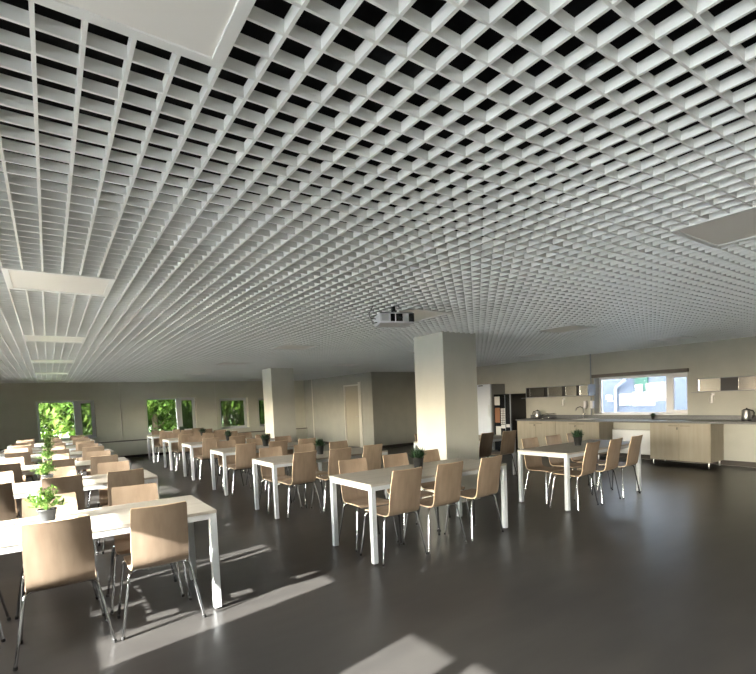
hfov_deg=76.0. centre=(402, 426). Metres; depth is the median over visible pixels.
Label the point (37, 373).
diffuser
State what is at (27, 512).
chair
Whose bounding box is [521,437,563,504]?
chair
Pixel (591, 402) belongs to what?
soap dispenser
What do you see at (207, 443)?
chair
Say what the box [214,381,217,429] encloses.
trim
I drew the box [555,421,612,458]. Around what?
base cabinet
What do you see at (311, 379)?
trim
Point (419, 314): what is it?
ceiling light
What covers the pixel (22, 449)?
chair
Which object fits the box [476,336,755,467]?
wall
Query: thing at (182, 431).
chair
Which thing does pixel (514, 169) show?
ceiling
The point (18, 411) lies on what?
wall
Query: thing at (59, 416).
broadleaf tree
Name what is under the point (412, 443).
baseboard
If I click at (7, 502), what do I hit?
chair
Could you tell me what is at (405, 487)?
chair
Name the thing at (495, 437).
dining table
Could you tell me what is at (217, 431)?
chair
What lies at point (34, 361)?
diffuser
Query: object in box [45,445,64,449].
chair
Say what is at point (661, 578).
floor
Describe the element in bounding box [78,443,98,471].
chair
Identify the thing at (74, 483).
chair
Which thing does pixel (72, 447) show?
dining table
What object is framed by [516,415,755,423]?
countertop
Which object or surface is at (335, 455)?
chair
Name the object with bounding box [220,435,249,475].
chair
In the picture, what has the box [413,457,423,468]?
pot
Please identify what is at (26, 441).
chair
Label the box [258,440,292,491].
chair
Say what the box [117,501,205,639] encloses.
chair
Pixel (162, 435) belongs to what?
chair
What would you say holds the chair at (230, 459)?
on the floor
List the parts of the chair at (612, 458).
leg, leg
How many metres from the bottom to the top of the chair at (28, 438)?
0.870 m
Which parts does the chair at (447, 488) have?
leg, leg, leg, leg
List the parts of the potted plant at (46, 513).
pot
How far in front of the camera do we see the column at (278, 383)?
12.10 m
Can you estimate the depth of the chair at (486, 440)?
8.43 m
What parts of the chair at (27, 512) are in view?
leg, leg, leg, leg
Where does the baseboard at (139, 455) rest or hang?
attached to the wall at (18, 411)
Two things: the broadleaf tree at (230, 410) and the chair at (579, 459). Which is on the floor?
the chair at (579, 459)
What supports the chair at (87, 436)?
on the floor
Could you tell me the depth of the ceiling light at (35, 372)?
10.75 m
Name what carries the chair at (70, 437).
on the floor
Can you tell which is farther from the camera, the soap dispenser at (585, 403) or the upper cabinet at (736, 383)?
the soap dispenser at (585, 403)
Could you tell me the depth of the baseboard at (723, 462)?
9.27 m
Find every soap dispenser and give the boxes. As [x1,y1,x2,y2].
[583,401,587,408]
[590,401,593,408]
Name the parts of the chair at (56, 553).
leg, leg, leg, leg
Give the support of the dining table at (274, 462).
on the floor
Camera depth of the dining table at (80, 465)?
6.89 m
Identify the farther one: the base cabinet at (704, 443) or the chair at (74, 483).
the base cabinet at (704, 443)
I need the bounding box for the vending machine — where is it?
[494,393,525,451]
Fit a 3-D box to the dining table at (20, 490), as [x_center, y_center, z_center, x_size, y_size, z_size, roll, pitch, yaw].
[-3.703,0.976,5.250,1.800,0.742,0.800,-5,4,-36]
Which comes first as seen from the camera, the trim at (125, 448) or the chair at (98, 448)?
the chair at (98, 448)
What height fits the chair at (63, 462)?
0.870 m
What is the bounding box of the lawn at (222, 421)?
[44,421,231,437]
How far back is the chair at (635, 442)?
6.80 m
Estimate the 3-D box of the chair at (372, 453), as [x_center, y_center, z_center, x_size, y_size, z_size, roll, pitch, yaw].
[-0.569,0.682,7.199,0.531,0.870,0.518,-5,4,-40]
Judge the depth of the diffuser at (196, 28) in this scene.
1.12 m
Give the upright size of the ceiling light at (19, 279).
0.056 m
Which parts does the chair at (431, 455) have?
leg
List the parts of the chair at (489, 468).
leg, leg, leg, leg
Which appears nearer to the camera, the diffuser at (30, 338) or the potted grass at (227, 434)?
the diffuser at (30, 338)
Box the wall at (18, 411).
[0,381,305,448]
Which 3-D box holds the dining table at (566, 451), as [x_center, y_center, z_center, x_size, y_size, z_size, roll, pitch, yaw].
[2.561,0.636,6.929,1.800,0.742,0.800,-5,4,-36]
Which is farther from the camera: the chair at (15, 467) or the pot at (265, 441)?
the pot at (265, 441)
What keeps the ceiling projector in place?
hanging from the ceiling
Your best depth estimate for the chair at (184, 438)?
11.71 m
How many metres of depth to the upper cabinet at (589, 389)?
11.76 m
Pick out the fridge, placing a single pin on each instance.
(485, 392)
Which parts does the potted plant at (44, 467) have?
pot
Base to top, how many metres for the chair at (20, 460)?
0.870 m
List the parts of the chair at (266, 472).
leg, leg, leg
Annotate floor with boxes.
[0,444,755,673]
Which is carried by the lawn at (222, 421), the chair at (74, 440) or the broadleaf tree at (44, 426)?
the broadleaf tree at (44, 426)
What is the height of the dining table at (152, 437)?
0.742 m
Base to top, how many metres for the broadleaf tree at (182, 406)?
7.314 m
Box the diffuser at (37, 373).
[37,373,66,373]
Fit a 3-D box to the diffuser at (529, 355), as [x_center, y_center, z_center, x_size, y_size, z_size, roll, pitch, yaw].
[2.947,-1.660,11.110,0.542,0.036,0.542,-5,4,-36]
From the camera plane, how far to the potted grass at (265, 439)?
8.86 m
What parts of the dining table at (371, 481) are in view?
leg, leg, frame rail, leg, leg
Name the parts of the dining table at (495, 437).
leg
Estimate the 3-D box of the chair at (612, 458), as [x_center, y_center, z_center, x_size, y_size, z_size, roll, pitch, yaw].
[2.713,0.584,6.660,0.531,0.870,0.518,-5,4,-40]
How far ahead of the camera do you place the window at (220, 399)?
17.50 m
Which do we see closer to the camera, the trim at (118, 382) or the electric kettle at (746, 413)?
the electric kettle at (746, 413)
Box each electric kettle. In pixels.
[532,410,540,418]
[741,408,754,420]
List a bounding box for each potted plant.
[25,484,67,521]
[31,458,61,477]
[37,448,56,460]
[39,441,55,450]
[42,432,52,438]
[42,437,53,444]
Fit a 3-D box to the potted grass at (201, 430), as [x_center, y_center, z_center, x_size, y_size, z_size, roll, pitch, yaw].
[-5.203,0.131,12.502,0.262,0.249,0.282,-1,3,17]
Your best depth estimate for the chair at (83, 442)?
10.47 m
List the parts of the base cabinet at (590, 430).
door, door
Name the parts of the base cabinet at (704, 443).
door, door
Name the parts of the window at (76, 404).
sash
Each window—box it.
[36,400,96,440]
[146,397,195,433]
[219,398,249,428]
[258,398,264,426]
[594,372,687,414]
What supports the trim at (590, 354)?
attached to the wall at (737, 356)
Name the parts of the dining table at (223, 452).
leg, leg, frame rail, leg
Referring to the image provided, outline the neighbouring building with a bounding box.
[602,376,686,411]
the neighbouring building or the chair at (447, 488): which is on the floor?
the chair at (447, 488)
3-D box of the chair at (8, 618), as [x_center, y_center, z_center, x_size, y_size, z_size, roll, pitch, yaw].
[-3.003,0.999,3.228,0.531,0.870,0.518,-5,4,-36]
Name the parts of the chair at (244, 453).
leg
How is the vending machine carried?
on the floor
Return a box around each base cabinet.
[517,421,555,448]
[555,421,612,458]
[650,423,723,467]
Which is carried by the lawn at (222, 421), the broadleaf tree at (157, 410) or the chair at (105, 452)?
the broadleaf tree at (157, 410)
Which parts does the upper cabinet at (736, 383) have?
sliding door, sliding door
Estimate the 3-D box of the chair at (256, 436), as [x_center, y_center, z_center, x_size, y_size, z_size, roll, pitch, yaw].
[-3.201,0.585,10.771,0.531,0.870,0.518,-5,4,-41]
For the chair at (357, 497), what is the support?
on the floor
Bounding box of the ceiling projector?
[369,306,413,326]
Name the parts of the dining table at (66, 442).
frame rail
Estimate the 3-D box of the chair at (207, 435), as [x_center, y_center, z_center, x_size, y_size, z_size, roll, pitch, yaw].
[-4.952,0.569,12.280,0.531,0.870,0.518,-5,4,-36]
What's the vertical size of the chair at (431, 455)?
0.870 m
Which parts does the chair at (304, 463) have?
leg, leg, leg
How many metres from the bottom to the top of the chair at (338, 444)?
0.870 m
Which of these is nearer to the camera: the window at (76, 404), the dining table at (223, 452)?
the dining table at (223, 452)
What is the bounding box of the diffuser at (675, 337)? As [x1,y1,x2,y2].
[654,336,691,340]
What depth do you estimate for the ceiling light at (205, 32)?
1.12 m
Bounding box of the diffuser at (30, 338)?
[27,335,82,341]
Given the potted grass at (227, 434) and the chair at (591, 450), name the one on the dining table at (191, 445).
the potted grass at (227, 434)
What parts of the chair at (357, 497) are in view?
leg, leg, leg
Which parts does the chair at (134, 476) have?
leg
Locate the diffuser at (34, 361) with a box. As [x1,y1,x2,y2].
[33,360,72,362]
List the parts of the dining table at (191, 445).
leg, leg, frame rail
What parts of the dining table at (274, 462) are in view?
leg, leg, frame rail, leg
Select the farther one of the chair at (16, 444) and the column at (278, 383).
the column at (278, 383)
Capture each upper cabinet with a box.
[526,384,595,397]
[691,375,755,392]
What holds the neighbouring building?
on the ground
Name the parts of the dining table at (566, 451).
leg, leg, frame rail, leg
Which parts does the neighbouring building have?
green panel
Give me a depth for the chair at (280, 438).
9.64 m
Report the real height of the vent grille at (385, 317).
0.060 m
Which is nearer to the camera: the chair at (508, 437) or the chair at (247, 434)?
the chair at (508, 437)
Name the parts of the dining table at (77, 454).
frame rail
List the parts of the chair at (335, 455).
leg, leg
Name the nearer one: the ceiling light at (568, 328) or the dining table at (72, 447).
the ceiling light at (568, 328)
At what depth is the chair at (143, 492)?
3.97 m
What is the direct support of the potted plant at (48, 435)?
on the dining table at (66, 442)
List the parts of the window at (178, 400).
sash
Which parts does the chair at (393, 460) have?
leg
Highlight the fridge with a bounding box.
[477,384,504,449]
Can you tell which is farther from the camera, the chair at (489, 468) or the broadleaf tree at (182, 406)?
the broadleaf tree at (182, 406)
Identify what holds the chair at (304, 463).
on the floor
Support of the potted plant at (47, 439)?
on the dining table at (72, 447)
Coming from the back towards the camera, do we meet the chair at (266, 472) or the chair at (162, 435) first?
the chair at (162, 435)
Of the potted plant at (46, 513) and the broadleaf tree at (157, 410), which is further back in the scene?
the broadleaf tree at (157, 410)
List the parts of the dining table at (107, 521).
frame rail, leg, leg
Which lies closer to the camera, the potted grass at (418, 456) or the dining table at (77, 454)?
the potted grass at (418, 456)
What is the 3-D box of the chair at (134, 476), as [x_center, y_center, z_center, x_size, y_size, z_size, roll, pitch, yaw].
[-3.074,0.884,5.339,0.531,0.870,0.518,-5,4,-39]
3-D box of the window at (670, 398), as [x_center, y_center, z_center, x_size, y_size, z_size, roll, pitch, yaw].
[5.224,-0.704,10.634,0.300,0.861,2.066,-5,4,-36]
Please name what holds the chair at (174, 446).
on the floor
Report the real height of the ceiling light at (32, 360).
0.056 m
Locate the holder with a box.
[708,393,714,403]
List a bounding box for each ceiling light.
[1,267,115,296]
[23,334,86,342]
[28,0,255,69]
[31,359,74,362]
[35,372,68,373]
[38,380,64,381]
[216,362,251,364]
[397,308,451,321]
[537,325,596,332]
[648,336,696,341]
[670,206,755,247]
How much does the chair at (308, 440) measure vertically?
0.870 m
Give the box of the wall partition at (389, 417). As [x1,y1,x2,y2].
[304,372,416,447]
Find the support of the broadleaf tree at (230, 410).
on the lawn at (222, 421)
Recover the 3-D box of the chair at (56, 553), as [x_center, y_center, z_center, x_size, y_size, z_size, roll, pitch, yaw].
[-2.177,0.975,3.080,0.531,0.870,0.518,-5,4,-36]
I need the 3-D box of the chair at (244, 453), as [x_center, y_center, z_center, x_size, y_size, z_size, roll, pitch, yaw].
[-2.760,0.703,8.343,0.531,0.870,0.518,-4,4,-35]
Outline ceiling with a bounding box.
[0,0,755,382]
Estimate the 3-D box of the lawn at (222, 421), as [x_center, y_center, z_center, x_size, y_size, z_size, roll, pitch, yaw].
[-15.246,0.340,37.831,100.000,0.470,41.000,-5,4,-36]
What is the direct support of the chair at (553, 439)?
on the floor
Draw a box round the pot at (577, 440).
[573,437,581,445]
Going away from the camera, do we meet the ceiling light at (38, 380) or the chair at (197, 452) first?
the chair at (197, 452)
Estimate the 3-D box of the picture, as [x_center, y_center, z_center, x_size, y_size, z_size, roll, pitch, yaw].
[2.555,-0.316,13.047,0.003,0.400,0.180,-5,4,-36]
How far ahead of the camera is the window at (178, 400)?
16.40 m
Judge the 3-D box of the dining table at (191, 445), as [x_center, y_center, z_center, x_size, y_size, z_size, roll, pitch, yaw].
[-3.837,0.674,10.727,1.800,0.742,0.800,-5,4,-36]
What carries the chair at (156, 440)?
on the floor
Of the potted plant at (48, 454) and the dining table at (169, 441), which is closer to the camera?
the potted plant at (48, 454)
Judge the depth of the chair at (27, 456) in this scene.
8.17 m
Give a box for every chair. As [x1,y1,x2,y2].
[0,457,25,482]
[0,463,30,497]
[0,471,20,516]
[0,482,20,520]
[0,589,10,641]
[5,448,32,481]
[5,451,34,481]
[11,445,39,480]
[12,442,34,462]
[13,515,116,670]
[15,492,103,626]
[16,440,38,464]
[18,438,37,464]
[40,466,75,480]
[41,474,98,554]
[42,453,68,461]
[44,458,74,467]
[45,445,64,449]
[46,449,69,458]
[52,442,65,448]
[69,435,83,451]
[73,436,88,451]
[73,439,89,459]
[75,441,93,460]
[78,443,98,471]
[78,446,103,474]
[84,450,110,499]
[87,454,117,508]
[96,461,129,543]
[98,468,143,553]
[106,483,184,613]
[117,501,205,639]
[151,430,168,456]
[156,431,177,462]
[167,432,190,466]
[172,429,184,458]
[172,434,197,470]
[179,430,193,459]
[187,435,215,477]
[190,431,210,464]
[195,437,222,480]
[197,432,216,463]
[213,430,225,459]
[214,434,241,473]
[216,440,250,492]
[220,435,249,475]
[227,443,262,495]
[237,432,257,471]
[245,433,269,474]
[246,438,262,484]
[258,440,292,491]
[259,446,301,512]
[275,436,292,454]
[278,450,322,518]
[287,438,320,486]
[293,443,327,505]
[311,447,356,512]
[329,440,347,497]
[338,458,398,551]
[342,443,385,501]
[360,467,427,566]
[382,453,440,539]
[403,461,466,553]
[416,449,470,531]
[444,455,503,541]
[479,432,493,457]
[484,430,517,476]
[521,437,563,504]
[545,434,591,498]
[549,441,599,511]
[566,433,611,488]
[574,438,622,504]
[596,435,642,498]
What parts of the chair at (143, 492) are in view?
leg, leg, leg, leg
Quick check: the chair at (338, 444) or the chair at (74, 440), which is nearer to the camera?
the chair at (338, 444)
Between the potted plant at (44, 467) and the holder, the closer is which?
the potted plant at (44, 467)
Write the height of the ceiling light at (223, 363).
0.056 m
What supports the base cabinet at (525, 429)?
on the floor
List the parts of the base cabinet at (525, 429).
door, door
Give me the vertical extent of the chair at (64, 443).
0.870 m
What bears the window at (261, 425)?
in the wall at (18, 411)
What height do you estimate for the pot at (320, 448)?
0.125 m
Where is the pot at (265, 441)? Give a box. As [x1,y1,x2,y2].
[262,439,268,445]
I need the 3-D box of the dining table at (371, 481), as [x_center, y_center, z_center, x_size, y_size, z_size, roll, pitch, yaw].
[0.213,0.825,5.211,1.800,0.742,0.800,-5,4,-36]
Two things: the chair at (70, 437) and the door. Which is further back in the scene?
the door
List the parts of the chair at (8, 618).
leg, leg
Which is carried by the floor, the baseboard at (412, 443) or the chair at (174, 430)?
the chair at (174, 430)
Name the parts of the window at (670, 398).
sill, sash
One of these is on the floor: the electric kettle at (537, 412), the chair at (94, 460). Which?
the chair at (94, 460)
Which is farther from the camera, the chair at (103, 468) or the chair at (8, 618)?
the chair at (103, 468)
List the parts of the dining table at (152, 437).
leg, leg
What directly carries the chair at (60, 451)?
on the floor
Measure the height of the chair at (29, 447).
0.870 m
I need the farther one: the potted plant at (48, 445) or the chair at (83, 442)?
the chair at (83, 442)
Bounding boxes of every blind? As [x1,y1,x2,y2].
[591,368,688,400]
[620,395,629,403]
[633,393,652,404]
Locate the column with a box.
[414,331,479,504]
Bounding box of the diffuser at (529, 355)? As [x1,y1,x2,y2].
[517,354,540,356]
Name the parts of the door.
frame, architrave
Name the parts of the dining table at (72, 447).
frame rail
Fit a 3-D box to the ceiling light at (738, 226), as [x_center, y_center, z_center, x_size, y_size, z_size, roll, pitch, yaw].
[1.944,-1.154,2.695,0.602,0.056,0.602,-5,4,-36]
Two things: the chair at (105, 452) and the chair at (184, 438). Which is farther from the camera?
the chair at (184, 438)
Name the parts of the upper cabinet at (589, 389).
sliding door, sliding door, sliding door, sliding door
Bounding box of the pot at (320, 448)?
[316,445,323,454]
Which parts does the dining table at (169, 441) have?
leg, leg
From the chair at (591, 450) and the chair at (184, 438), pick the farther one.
the chair at (184, 438)
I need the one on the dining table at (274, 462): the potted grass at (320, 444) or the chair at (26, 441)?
the potted grass at (320, 444)
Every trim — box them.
[0,428,305,449]
[0,428,307,462]
[118,382,122,440]
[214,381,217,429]
[311,379,314,437]
[590,354,591,414]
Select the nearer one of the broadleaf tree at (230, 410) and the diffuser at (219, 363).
the diffuser at (219, 363)
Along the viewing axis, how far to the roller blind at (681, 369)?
10.36 m
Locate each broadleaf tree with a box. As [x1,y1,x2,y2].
[38,402,92,438]
[40,413,60,437]
[147,399,192,431]
[148,406,191,431]
[172,400,264,428]
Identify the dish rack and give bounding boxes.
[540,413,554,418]
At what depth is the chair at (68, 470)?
5.67 m
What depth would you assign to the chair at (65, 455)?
7.49 m
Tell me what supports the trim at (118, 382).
attached to the wall at (18, 411)
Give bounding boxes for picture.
[495,408,499,422]
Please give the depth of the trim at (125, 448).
15.35 m
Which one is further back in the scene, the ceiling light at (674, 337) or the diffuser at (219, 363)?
the diffuser at (219, 363)
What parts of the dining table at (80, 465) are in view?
frame rail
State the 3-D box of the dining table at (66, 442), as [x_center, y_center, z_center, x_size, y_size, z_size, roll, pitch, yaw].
[-9.075,0.776,12.567,1.800,0.742,0.800,-5,4,-36]
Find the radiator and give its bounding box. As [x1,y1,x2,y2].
[612,429,660,460]
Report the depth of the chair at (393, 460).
5.59 m
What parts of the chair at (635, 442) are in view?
leg, leg, leg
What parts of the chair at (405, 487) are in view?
leg, leg, leg, leg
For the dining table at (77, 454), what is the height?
0.742 m
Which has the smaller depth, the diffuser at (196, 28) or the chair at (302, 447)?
the diffuser at (196, 28)
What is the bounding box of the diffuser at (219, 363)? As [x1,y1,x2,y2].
[218,363,247,364]
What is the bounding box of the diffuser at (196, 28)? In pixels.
[60,0,237,56]
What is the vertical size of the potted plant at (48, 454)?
0.271 m
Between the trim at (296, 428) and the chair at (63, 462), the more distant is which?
the trim at (296, 428)
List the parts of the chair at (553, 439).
leg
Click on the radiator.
(626, 434)
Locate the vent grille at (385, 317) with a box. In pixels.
[382,314,388,320]
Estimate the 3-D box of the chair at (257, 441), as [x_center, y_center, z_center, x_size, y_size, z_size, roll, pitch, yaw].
[-2.684,0.657,9.125,0.531,0.870,0.518,-5,4,-35]
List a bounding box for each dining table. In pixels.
[0,443,102,456]
[0,449,113,461]
[0,495,221,608]
[7,439,94,448]
[12,470,158,498]
[21,457,130,475]
[147,431,212,462]
[162,438,177,470]
[182,437,274,480]
[210,442,322,495]
[252,447,388,519]
[329,458,507,564]
[413,435,515,474]
[517,439,640,511]
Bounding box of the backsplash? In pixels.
[531,415,755,419]
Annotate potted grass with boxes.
[198,428,205,435]
[224,431,232,440]
[259,434,269,445]
[314,438,328,454]
[406,447,425,468]
[570,428,582,445]
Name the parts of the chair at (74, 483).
leg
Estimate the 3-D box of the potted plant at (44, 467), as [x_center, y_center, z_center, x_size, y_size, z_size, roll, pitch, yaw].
[-3.851,0.475,5.218,0.294,0.271,0.256,-3,3,-21]
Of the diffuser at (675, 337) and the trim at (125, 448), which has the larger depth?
the trim at (125, 448)
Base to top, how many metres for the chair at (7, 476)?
0.870 m
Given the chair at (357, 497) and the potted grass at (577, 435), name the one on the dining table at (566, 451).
the potted grass at (577, 435)
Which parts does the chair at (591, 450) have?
leg, leg, leg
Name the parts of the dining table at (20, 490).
frame rail, leg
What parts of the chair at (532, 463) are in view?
leg, leg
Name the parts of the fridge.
door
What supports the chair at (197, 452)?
on the floor
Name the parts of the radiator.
panel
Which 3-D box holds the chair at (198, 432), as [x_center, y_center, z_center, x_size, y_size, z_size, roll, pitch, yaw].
[-5.320,0.559,12.714,0.531,0.870,0.518,-4,4,-34]
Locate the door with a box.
[343,382,363,447]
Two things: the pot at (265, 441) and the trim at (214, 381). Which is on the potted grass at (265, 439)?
the pot at (265, 441)
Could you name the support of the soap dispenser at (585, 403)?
attached to the wall at (737, 356)
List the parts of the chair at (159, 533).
leg, leg, leg, leg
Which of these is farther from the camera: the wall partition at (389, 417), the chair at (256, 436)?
the wall partition at (389, 417)
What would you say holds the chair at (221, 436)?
on the floor
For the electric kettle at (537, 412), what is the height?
0.232 m
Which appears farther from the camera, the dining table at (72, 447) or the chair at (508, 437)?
the dining table at (72, 447)
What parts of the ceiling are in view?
edge trim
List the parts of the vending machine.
label plate, door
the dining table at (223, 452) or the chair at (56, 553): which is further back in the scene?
the dining table at (223, 452)
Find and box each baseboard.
[35,441,297,464]
[323,441,413,447]
[599,453,755,466]
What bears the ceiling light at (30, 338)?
attached to the ceiling

